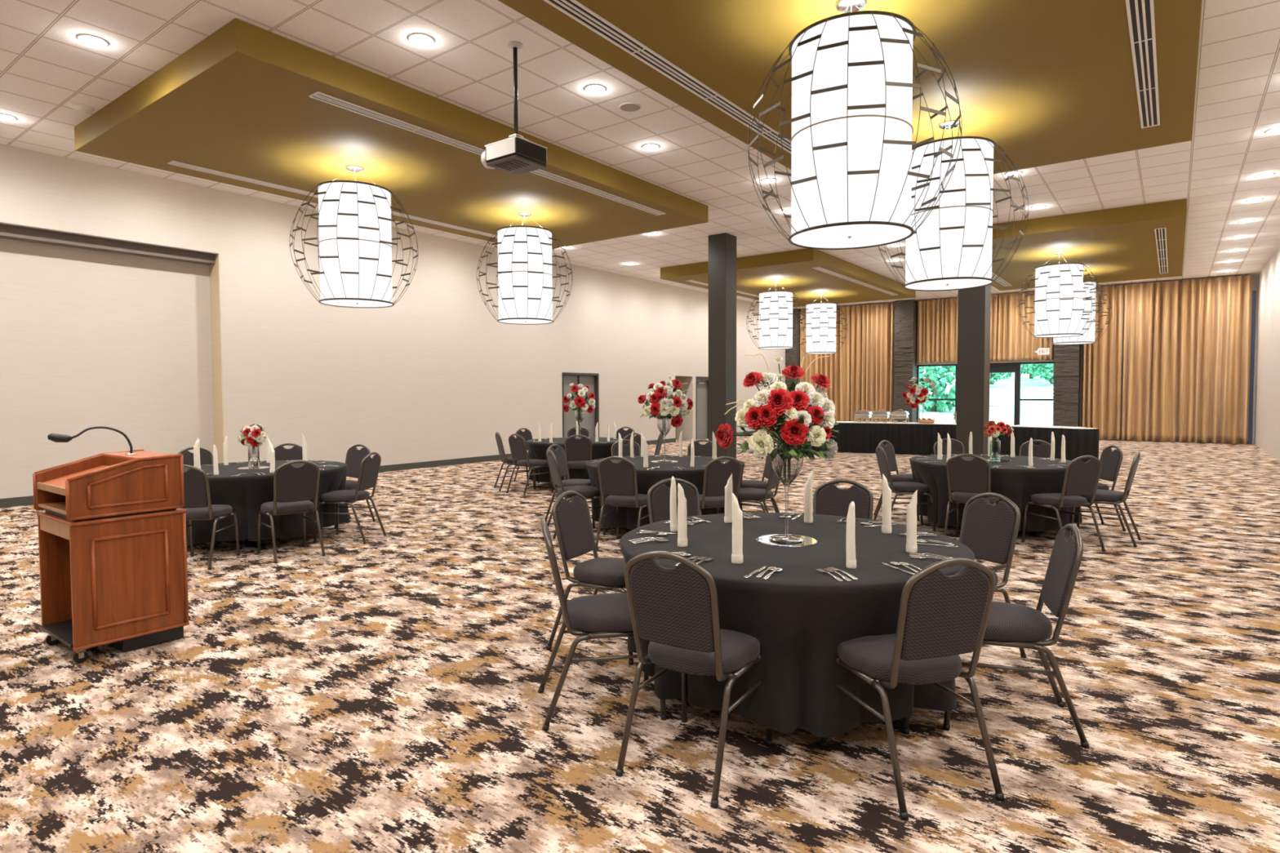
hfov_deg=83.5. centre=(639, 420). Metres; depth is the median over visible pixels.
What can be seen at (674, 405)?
flower arrangement
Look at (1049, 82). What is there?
ceiling panel
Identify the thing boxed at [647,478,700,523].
banquet chair
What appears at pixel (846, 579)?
fork
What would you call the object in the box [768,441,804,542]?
vase
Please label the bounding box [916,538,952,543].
spoon
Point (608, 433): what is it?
napkin
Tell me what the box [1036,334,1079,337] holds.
diffuser
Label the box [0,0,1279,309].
ceiling
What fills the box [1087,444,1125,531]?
banquet chair
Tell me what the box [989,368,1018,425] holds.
door
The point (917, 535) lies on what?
fork
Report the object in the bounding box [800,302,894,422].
drape
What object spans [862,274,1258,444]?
wall
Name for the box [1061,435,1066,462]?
napkin
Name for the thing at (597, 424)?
napkin
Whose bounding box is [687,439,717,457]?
banquet chair
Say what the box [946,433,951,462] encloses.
napkin
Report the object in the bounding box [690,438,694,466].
napkin
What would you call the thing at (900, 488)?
banquet chair
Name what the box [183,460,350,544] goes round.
tablecloth
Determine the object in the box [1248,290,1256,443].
trim
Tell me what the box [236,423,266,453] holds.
flower arrangement
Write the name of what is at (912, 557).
fork
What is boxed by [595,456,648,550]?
banquet chair
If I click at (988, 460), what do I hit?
mirror base
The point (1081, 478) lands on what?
banquet chair
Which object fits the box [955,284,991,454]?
column
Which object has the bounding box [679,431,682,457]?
napkin
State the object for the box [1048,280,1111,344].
lantern pendant
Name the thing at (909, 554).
fork
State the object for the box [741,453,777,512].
banquet chair
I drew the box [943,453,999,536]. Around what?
banquet chair
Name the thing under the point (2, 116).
recessed light
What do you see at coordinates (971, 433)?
napkin
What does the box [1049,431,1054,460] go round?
napkin
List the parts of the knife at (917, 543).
blade, handle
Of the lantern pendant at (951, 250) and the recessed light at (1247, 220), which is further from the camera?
the recessed light at (1247, 220)
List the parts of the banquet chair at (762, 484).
seat, leg, backrest, leg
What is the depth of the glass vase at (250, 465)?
7.38 m
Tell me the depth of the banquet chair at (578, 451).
10.40 m
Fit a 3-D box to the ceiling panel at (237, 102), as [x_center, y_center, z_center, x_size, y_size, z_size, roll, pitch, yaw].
[-2.834,-3.497,10.588,4.197,0.285,7.840,1,3,37]
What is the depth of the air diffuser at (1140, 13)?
6.36 m
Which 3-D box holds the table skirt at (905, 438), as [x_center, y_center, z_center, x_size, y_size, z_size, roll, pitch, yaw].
[6.016,0.433,17.888,5.737,0.729,1.086,1,3,33]
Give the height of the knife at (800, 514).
0.002 m
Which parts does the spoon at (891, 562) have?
handle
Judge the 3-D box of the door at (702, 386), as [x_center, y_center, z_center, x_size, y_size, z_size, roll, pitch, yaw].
[1.999,-0.392,23.298,0.170,2.030,0.930,1,3,37]
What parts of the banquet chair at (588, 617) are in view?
leg, backrest, leg, frame, seat, rail, leg, leg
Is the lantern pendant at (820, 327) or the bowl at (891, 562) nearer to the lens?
the bowl at (891, 562)
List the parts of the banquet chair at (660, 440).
backrest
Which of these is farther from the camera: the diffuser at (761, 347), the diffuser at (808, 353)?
the diffuser at (808, 353)
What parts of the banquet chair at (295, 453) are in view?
frame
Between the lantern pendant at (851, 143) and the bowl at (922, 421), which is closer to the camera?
the lantern pendant at (851, 143)
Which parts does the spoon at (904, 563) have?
handle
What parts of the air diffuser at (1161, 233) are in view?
slot panel, slot panel, slot panel, slot panel, slot panel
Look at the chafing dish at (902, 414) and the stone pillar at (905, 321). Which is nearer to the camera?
the chafing dish at (902, 414)
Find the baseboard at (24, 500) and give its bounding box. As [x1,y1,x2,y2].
[0,431,755,508]
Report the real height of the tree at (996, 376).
3.307 m
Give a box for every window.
[916,364,957,422]
[1017,361,1053,425]
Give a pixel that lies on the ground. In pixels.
(1002, 393)
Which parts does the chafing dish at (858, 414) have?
lid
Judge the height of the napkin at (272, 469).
0.292 m
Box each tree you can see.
[919,365,955,412]
[990,372,1012,384]
[1021,364,1049,378]
[1023,363,1053,383]
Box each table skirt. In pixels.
[784,422,1009,455]
[1000,426,1098,462]
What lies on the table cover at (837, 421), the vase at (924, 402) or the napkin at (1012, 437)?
the vase at (924, 402)
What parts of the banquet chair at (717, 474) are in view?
seat, backrest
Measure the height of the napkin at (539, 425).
0.305 m
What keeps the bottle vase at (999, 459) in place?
on the mirror base at (988, 460)
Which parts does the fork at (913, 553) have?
handle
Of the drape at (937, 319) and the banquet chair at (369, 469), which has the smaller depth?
the banquet chair at (369, 469)
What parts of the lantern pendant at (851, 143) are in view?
lamp shade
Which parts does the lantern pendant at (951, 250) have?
lamp shade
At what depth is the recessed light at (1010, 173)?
10.67 m
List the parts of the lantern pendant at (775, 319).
lamp shade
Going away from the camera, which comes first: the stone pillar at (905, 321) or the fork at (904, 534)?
the fork at (904, 534)
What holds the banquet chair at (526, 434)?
on the floor
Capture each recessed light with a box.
[0,112,17,120]
[76,33,109,47]
[408,32,434,45]
[584,84,606,93]
[641,143,659,150]
[646,232,657,235]
[760,177,776,182]
[782,208,791,213]
[890,244,902,246]
[1004,170,1022,175]
[1031,205,1045,208]
[1227,249,1240,252]
[1232,235,1246,239]
[1238,219,1253,222]
[1245,198,1263,202]
[1254,173,1275,177]
[1265,126,1279,133]
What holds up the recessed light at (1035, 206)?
in the ceiling
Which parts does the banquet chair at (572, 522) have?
leg, backrest, frame, leg, rail, seat, leg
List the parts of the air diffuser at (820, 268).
slot panel, slot panel, slot panel, slot panel, slot panel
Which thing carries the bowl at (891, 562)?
on the spoon at (891, 562)
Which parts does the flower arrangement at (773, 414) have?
stem, stem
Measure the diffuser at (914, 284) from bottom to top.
0.018 m
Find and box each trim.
[0,224,214,265]
[208,254,224,463]
[916,360,1053,364]
[990,362,1018,369]
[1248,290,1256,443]
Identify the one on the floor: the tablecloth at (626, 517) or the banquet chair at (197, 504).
the banquet chair at (197, 504)
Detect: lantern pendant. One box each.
[289,164,417,308]
[476,212,573,324]
[746,281,805,349]
[747,0,962,249]
[794,293,848,354]
[878,120,1028,291]
[1017,251,1102,337]
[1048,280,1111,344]
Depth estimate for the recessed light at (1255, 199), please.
12.24 m
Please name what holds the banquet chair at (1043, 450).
on the floor
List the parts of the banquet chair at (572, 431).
backrest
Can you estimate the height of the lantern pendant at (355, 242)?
1.775 m
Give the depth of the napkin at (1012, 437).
8.31 m
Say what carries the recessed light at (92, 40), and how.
in the ceiling
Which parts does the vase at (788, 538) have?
stem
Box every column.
[708,232,736,458]
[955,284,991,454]
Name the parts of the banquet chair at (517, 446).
leg, backrest, frame, leg, seat, leg, leg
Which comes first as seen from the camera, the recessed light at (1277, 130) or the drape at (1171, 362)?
the recessed light at (1277, 130)
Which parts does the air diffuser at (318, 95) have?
slot panel, slot panel, slot panel, slot panel, slot panel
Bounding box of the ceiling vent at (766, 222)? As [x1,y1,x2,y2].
[750,216,791,226]
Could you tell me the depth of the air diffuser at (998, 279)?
19.18 m
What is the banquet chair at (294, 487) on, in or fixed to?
on the floor
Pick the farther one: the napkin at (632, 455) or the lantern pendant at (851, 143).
the napkin at (632, 455)
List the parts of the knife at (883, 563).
blade, handle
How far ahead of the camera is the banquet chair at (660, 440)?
11.28 m
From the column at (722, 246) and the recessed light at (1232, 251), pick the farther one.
the recessed light at (1232, 251)
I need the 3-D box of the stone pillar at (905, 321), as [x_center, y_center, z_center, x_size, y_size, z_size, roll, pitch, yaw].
[9.458,-1.868,25.563,0.668,4.753,0.500,1,3,37]
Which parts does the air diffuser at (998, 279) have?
slot panel, slot panel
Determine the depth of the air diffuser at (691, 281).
19.70 m
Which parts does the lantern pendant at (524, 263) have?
lamp shade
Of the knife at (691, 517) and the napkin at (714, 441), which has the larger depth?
the napkin at (714, 441)
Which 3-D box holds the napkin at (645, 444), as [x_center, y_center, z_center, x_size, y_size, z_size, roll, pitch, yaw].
[0.059,0.328,7.358,0.052,0.314,0.043,0,2,4]
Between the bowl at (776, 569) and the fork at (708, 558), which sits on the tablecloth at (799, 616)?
the fork at (708, 558)
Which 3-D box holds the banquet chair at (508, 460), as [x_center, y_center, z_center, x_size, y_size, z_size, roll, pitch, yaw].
[-1.993,0.634,11.341,0.570,0.913,0.442,-1,2,-22]
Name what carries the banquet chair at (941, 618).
on the floor
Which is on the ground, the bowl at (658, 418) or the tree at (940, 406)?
the tree at (940, 406)
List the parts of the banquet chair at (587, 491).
leg, backrest, frame, leg, seat, leg, leg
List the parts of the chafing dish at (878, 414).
lid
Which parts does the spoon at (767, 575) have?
handle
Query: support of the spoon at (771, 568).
on the tablecloth at (799, 616)
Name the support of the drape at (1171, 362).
hanging from the ceiling
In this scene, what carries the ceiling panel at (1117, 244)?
attached to the ceiling
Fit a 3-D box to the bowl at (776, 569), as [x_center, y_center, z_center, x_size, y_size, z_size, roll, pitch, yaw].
[0.586,0.639,3.049,0.038,0.008,0.059,1,3,31]
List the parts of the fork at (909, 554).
handle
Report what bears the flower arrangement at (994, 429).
in the bottle vase at (999, 459)
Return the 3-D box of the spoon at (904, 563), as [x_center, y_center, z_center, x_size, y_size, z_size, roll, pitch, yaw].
[1.178,0.632,3.087,0.038,0.012,0.182,-1,2,-18]
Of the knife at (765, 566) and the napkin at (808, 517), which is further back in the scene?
the napkin at (808, 517)
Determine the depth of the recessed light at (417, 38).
6.58 m
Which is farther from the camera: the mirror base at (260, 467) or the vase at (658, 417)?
the vase at (658, 417)
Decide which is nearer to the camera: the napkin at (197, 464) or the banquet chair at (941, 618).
the banquet chair at (941, 618)
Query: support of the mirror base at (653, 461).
on the tablecloth at (626, 517)
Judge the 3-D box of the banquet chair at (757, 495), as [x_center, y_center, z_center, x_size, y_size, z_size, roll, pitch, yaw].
[1.197,0.767,7.425,0.570,0.913,0.442,1,2,28]
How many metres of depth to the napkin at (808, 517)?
4.17 m
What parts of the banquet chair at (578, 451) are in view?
seat, backrest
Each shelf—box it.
[38,501,66,515]
[40,619,72,647]
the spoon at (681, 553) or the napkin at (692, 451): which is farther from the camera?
the napkin at (692, 451)
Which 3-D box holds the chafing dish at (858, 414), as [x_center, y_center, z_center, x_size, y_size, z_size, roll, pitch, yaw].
[5.634,-0.112,18.103,0.380,0.327,0.310,1,2,30]
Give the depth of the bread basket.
17.15 m
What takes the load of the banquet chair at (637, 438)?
on the floor
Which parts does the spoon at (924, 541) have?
handle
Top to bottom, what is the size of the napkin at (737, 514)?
0.314 m
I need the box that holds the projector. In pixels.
[480,40,547,174]
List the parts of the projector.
panel, ceiling plate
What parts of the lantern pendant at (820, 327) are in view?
lamp shade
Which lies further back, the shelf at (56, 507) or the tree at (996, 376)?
the tree at (996, 376)
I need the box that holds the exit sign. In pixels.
[1035,347,1049,355]
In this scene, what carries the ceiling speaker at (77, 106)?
attached to the ceiling
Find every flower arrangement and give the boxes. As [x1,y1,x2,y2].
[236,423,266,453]
[562,382,595,420]
[637,375,693,431]
[715,353,838,479]
[902,375,937,408]
[983,420,1013,447]
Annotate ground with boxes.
[919,372,1053,426]
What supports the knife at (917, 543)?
on the tablecloth at (799, 616)
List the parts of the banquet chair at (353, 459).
seat, backrest, frame, leg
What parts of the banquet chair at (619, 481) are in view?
leg, leg, backrest, frame, cross rail, seat, leg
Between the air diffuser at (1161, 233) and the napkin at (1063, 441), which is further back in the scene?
the air diffuser at (1161, 233)
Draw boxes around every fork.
[628,537,664,541]
[631,537,666,542]
[632,539,669,543]
[675,555,699,566]
[693,556,706,561]
[696,557,714,564]
[743,513,761,518]
[814,568,843,581]
[823,568,851,581]
[827,567,857,579]
[835,517,846,522]
[897,532,928,535]
[909,552,953,558]
[909,554,950,559]
[911,555,946,559]
[916,534,937,537]
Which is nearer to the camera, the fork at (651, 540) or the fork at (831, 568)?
the fork at (831, 568)
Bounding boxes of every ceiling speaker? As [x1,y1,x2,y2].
[67,102,94,112]
[619,102,640,111]
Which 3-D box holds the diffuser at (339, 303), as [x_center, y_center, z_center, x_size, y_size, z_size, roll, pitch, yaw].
[-3.733,-1.537,9.464,0.876,0.018,0.876,1,3,37]
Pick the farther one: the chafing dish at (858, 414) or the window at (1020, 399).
the window at (1020, 399)
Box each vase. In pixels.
[248,446,259,468]
[574,408,585,423]
[656,416,672,462]
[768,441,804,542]
[917,402,924,422]
[989,437,1000,461]
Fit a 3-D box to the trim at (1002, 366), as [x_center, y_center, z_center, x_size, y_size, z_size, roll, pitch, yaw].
[12.130,-1.805,24.013,0.990,0.220,0.120,1,3,37]
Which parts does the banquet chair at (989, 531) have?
backrest, frame, seat, leg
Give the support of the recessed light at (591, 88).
in the ceiling
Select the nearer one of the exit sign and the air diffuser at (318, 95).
the air diffuser at (318, 95)
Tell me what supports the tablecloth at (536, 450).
on the round table
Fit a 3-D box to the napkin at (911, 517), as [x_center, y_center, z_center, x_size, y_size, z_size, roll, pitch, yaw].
[1.288,0.477,3.400,0.052,0.299,0.043,1,3,34]
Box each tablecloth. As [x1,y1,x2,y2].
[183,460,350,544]
[525,437,623,483]
[585,455,744,529]
[619,512,974,737]
[909,454,1082,531]
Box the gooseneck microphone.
[47,426,137,455]
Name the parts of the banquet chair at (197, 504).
leg, backrest, frame, cross rail, seat, leg, rail, leg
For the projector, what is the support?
hanging from the ceiling
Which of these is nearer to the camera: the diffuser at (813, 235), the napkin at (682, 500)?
the napkin at (682, 500)
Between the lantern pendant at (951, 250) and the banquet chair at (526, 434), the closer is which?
the lantern pendant at (951, 250)
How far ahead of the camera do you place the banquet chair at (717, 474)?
6.75 m
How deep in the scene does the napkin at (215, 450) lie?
6.80 m
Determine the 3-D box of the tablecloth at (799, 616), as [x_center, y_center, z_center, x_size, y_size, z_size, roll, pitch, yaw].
[0.766,0.938,3.709,1.742,0.640,1.742,1,3,37]
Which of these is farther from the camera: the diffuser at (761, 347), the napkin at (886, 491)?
the diffuser at (761, 347)
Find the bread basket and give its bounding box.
[917,417,935,423]
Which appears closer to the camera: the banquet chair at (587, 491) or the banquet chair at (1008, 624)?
the banquet chair at (1008, 624)
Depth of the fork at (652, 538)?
3.68 m
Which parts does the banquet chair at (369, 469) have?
leg, rail, leg, seat, leg, frame, backrest, leg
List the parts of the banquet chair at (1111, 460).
leg, seat, backrest, frame, leg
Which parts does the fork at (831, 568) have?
handle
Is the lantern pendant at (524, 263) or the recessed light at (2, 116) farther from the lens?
the lantern pendant at (524, 263)
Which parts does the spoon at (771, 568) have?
handle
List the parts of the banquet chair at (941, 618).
leg, rail, leg, seat, leg, frame, backrest, leg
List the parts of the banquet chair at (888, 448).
leg, frame, backrest, seat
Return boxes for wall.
[0,143,786,498]
[675,376,676,439]
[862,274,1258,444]
[1253,245,1279,461]
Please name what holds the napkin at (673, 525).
on the tablecloth at (799, 616)
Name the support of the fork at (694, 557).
on the tablecloth at (799, 616)
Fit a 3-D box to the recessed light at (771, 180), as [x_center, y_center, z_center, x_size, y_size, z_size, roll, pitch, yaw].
[1.971,-3.669,10.983,0.236,0.010,0.236,1,3,37]
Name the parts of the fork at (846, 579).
handle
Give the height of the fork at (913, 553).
0.012 m
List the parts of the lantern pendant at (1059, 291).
lamp shade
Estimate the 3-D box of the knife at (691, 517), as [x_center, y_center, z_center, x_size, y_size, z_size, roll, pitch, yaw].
[0.367,0.595,4.291,0.020,0.002,0.220,-1,2,-25]
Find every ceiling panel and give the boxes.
[74,17,708,248]
[497,0,1202,173]
[660,248,915,307]
[991,198,1186,290]
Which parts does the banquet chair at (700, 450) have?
backrest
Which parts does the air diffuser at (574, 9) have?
slot panel, slot panel, slot panel, slot panel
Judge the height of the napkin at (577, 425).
0.290 m
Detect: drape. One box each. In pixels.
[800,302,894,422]
[916,297,958,363]
[990,292,1054,361]
[1080,274,1253,444]
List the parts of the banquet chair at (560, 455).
leg, frame, backrest, seat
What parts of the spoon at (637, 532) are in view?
handle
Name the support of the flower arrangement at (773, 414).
in the vase at (788, 538)
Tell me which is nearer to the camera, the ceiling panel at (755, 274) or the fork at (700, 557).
the fork at (700, 557)
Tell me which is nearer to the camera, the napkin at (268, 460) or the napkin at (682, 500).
the napkin at (682, 500)
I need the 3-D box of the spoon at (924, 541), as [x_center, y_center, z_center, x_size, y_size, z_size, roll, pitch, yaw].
[1.475,0.613,3.590,0.181,0.012,0.038,1,2,26]
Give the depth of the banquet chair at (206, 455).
8.20 m
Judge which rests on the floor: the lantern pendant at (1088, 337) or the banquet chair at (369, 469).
the banquet chair at (369, 469)
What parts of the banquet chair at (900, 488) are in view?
leg, backrest, frame, leg, seat, rail, leg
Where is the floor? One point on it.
(381, 695)
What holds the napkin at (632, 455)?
on the tablecloth at (626, 517)
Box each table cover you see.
[836,421,996,424]
[1008,425,1093,429]
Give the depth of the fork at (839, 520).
4.21 m
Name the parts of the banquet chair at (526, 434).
frame, backrest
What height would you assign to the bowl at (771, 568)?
0.008 m
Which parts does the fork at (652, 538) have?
handle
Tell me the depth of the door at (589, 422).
18.60 m
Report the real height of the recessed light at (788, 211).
0.010 m
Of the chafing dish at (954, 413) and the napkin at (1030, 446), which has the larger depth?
the chafing dish at (954, 413)
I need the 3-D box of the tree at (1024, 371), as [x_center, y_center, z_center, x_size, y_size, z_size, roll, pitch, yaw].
[33.076,-5.063,60.614,3.400,3.148,3.230,1,3,37]
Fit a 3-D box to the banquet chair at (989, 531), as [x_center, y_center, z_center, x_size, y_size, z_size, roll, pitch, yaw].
[1.837,0.888,4.126,0.570,0.913,0.442,-1,2,-21]
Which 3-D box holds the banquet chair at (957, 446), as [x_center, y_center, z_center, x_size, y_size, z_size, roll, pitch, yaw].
[3.966,0.699,8.970,0.442,0.913,0.570,0,2,-1]
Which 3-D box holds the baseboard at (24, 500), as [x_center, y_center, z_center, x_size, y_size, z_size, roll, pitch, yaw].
[-3.758,0.866,15.742,0.354,0.125,30.700,1,3,37]
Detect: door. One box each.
[561,372,599,437]
[695,376,708,439]
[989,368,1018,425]
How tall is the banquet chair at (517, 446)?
0.913 m
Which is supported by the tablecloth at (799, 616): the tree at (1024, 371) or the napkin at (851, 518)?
the napkin at (851, 518)
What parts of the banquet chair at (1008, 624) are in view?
leg, rail, seat, leg, frame, backrest, leg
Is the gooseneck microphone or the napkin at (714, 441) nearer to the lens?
the gooseneck microphone
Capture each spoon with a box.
[635,532,666,536]
[638,531,667,534]
[655,553,691,559]
[673,552,687,555]
[686,517,703,522]
[755,566,776,577]
[763,568,782,579]
[859,521,882,524]
[863,522,882,525]
[889,561,918,573]
[898,562,922,570]
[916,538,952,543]
[916,540,954,545]
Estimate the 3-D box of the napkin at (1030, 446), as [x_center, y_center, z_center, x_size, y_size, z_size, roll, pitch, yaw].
[3.983,0.325,7.307,0.043,0.292,0.052,0,2,16]
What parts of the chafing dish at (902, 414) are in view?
lid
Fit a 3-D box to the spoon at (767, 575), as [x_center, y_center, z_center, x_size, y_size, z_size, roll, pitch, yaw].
[0.554,0.638,2.997,0.038,0.012,0.182,1,3,31]
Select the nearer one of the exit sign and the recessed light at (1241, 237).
the recessed light at (1241, 237)
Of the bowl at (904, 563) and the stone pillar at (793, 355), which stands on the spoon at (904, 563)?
the bowl at (904, 563)
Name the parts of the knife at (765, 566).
handle, blade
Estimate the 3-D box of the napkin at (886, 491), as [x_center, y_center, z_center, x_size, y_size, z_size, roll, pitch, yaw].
[1.331,0.450,3.868,0.052,0.319,0.043,0,2,16]
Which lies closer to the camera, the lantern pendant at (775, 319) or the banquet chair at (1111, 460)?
the banquet chair at (1111, 460)
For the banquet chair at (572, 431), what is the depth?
12.94 m
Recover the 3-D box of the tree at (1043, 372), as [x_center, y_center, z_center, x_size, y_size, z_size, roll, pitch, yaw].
[32.069,-4.617,55.780,3.933,3.625,3.839,-1,2,-14]
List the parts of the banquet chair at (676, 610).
leg, backrest, frame, leg, seat, leg, rail, leg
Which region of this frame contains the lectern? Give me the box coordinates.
[32,448,189,663]
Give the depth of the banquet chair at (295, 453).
8.72 m
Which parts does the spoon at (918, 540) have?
handle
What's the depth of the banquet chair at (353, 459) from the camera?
8.48 m
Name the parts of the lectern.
rail, panel, edge moulding, panel, edge moulding, panel, panel, raised moulding, edge moulding, raised moulding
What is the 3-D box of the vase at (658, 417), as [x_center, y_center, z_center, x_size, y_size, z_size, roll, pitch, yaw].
[0.270,0.205,7.914,0.180,0.496,0.180,1,3,37]
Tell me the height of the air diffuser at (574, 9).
0.012 m
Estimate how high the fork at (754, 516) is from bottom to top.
0.012 m
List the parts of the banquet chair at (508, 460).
backrest, leg, frame, leg, seat, leg, leg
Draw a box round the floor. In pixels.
[0,434,1279,852]
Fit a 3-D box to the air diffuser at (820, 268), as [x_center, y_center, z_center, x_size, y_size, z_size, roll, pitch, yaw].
[5.977,-3.714,19.430,0.170,0.012,6.070,1,3,37]
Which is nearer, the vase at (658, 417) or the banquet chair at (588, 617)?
the banquet chair at (588, 617)
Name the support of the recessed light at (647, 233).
in the ceiling
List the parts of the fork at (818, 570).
handle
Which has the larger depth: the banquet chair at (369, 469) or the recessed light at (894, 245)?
the recessed light at (894, 245)
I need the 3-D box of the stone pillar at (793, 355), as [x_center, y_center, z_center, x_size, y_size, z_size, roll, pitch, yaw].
[6.031,-1.950,28.111,0.477,4.753,0.500,1,3,37]
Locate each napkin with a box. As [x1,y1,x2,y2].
[193,438,198,466]
[195,440,200,469]
[213,444,218,475]
[222,435,228,465]
[266,435,271,462]
[269,443,275,473]
[302,433,307,461]
[537,423,541,441]
[549,422,552,442]
[575,421,578,437]
[595,422,598,441]
[607,422,609,441]
[613,421,616,439]
[617,432,622,457]
[630,431,634,457]
[640,432,643,457]
[643,436,648,467]
[670,476,677,531]
[677,483,687,546]
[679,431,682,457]
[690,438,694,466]
[711,431,716,458]
[724,473,732,523]
[731,493,742,564]
[804,471,813,523]
[845,501,856,568]
[881,474,891,533]
[906,489,917,553]
[937,432,942,459]
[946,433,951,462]
[968,431,973,453]
[987,435,992,456]
[1010,432,1014,457]
[1028,437,1033,466]
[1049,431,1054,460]
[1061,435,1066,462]
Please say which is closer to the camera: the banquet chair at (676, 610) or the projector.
the banquet chair at (676, 610)
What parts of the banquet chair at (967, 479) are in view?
leg, leg, backrest, frame, seat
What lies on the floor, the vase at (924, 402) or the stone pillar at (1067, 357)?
the stone pillar at (1067, 357)
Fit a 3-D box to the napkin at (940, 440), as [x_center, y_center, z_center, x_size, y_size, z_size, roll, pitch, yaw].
[3.370,0.292,8.058,0.052,0.305,0.043,1,2,20]
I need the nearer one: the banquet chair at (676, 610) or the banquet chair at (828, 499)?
the banquet chair at (676, 610)
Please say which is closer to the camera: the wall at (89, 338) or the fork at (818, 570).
the fork at (818, 570)
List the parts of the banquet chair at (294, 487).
leg, leg, seat, cross rail, frame, backrest, leg, leg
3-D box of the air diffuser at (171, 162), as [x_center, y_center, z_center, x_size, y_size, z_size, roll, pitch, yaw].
[-4.188,-3.378,11.525,0.160,0.012,6.000,1,3,37]
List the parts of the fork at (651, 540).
handle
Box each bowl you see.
[657,416,671,435]
[679,553,691,556]
[766,566,776,570]
[773,568,782,571]
[889,561,900,565]
[898,562,909,565]
[918,419,935,423]
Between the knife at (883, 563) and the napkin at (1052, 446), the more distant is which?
the napkin at (1052, 446)
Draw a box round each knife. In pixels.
[639,529,675,533]
[691,516,711,522]
[743,565,766,577]
[791,513,803,519]
[863,523,897,526]
[880,562,915,574]
[916,542,958,546]
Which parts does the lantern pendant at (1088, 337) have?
lamp shade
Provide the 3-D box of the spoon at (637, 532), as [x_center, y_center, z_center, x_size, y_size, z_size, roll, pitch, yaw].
[0.060,0.609,3.847,0.181,0.012,0.038,1,2,28]
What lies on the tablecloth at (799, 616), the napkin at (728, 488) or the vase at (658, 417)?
the napkin at (728, 488)
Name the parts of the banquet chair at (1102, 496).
leg, leg, rail, seat, leg, frame, leg, backrest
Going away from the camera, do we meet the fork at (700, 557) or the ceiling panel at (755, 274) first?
the fork at (700, 557)
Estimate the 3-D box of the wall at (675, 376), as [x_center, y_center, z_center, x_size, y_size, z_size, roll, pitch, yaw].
[0.137,-0.668,23.258,1.900,2.800,1.300,1,3,37]
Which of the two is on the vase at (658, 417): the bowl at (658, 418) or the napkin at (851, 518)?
the bowl at (658, 418)
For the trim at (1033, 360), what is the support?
attached to the wall at (1255, 277)
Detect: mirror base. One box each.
[237,466,270,469]
[650,460,678,462]
[755,533,817,547]
[985,458,1011,462]
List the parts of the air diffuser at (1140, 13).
slot panel, slot panel, slot panel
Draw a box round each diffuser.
[167,160,497,238]
[308,91,666,215]
[320,299,391,306]
[499,319,551,323]
[543,0,791,153]
[686,280,759,297]
[760,346,790,348]
[791,224,910,247]
[808,352,832,353]
[812,266,897,295]
[906,279,991,289]
[991,272,1012,286]
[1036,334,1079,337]
[1055,342,1092,344]
[1125,0,1159,128]
[1154,227,1168,273]
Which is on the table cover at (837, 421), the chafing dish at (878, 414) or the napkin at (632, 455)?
the chafing dish at (878, 414)
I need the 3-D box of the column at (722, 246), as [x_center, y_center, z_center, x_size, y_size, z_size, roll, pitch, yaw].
[1.720,-1.442,14.958,0.420,4.754,0.450,1,3,37]
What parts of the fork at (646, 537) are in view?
handle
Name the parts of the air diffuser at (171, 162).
slot panel, slot panel, slot panel, slot panel, slot panel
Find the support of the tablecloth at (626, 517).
on the round table
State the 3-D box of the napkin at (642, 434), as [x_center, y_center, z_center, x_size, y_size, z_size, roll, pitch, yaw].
[0.034,0.296,8.524,0.052,0.290,0.043,0,2,11]
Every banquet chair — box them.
[177,447,213,466]
[179,464,239,569]
[257,459,325,563]
[273,443,302,460]
[313,452,386,544]
[334,444,375,528]
[493,431,534,491]
[506,433,553,495]
[514,427,539,483]
[537,519,666,731]
[544,444,591,521]
[546,449,605,538]
[546,490,633,665]
[564,434,591,479]
[567,426,589,437]
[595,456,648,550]
[610,439,640,456]
[615,551,772,808]
[616,426,635,438]
[622,432,640,448]
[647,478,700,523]
[653,431,663,455]
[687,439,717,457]
[698,456,742,515]
[724,454,782,512]
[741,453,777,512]
[813,479,873,519]
[819,558,1004,820]
[873,440,919,520]
[873,445,935,531]
[933,438,964,454]
[942,523,1089,748]
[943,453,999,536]
[958,492,1026,658]
[1019,440,1051,457]
[1021,455,1105,551]
[1070,451,1141,546]
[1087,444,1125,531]
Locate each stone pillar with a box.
[785,308,800,411]
[893,299,917,422]
[1053,344,1080,426]
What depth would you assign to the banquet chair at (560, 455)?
8.37 m
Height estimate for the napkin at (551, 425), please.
0.316 m
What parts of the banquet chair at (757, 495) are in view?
rail, seat, leg, frame, leg, backrest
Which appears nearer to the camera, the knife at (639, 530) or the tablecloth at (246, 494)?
the knife at (639, 530)
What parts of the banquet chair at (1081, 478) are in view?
leg, rail, leg, seat, frame, backrest, leg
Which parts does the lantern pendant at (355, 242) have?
lamp shade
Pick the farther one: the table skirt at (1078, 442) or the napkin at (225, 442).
the table skirt at (1078, 442)
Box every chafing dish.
[853,408,871,422]
[871,408,889,422]
[890,409,909,422]
[952,412,956,423]
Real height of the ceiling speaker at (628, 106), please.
0.012 m
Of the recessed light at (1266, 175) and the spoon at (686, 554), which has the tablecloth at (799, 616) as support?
the spoon at (686, 554)
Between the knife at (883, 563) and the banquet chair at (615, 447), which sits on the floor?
the banquet chair at (615, 447)

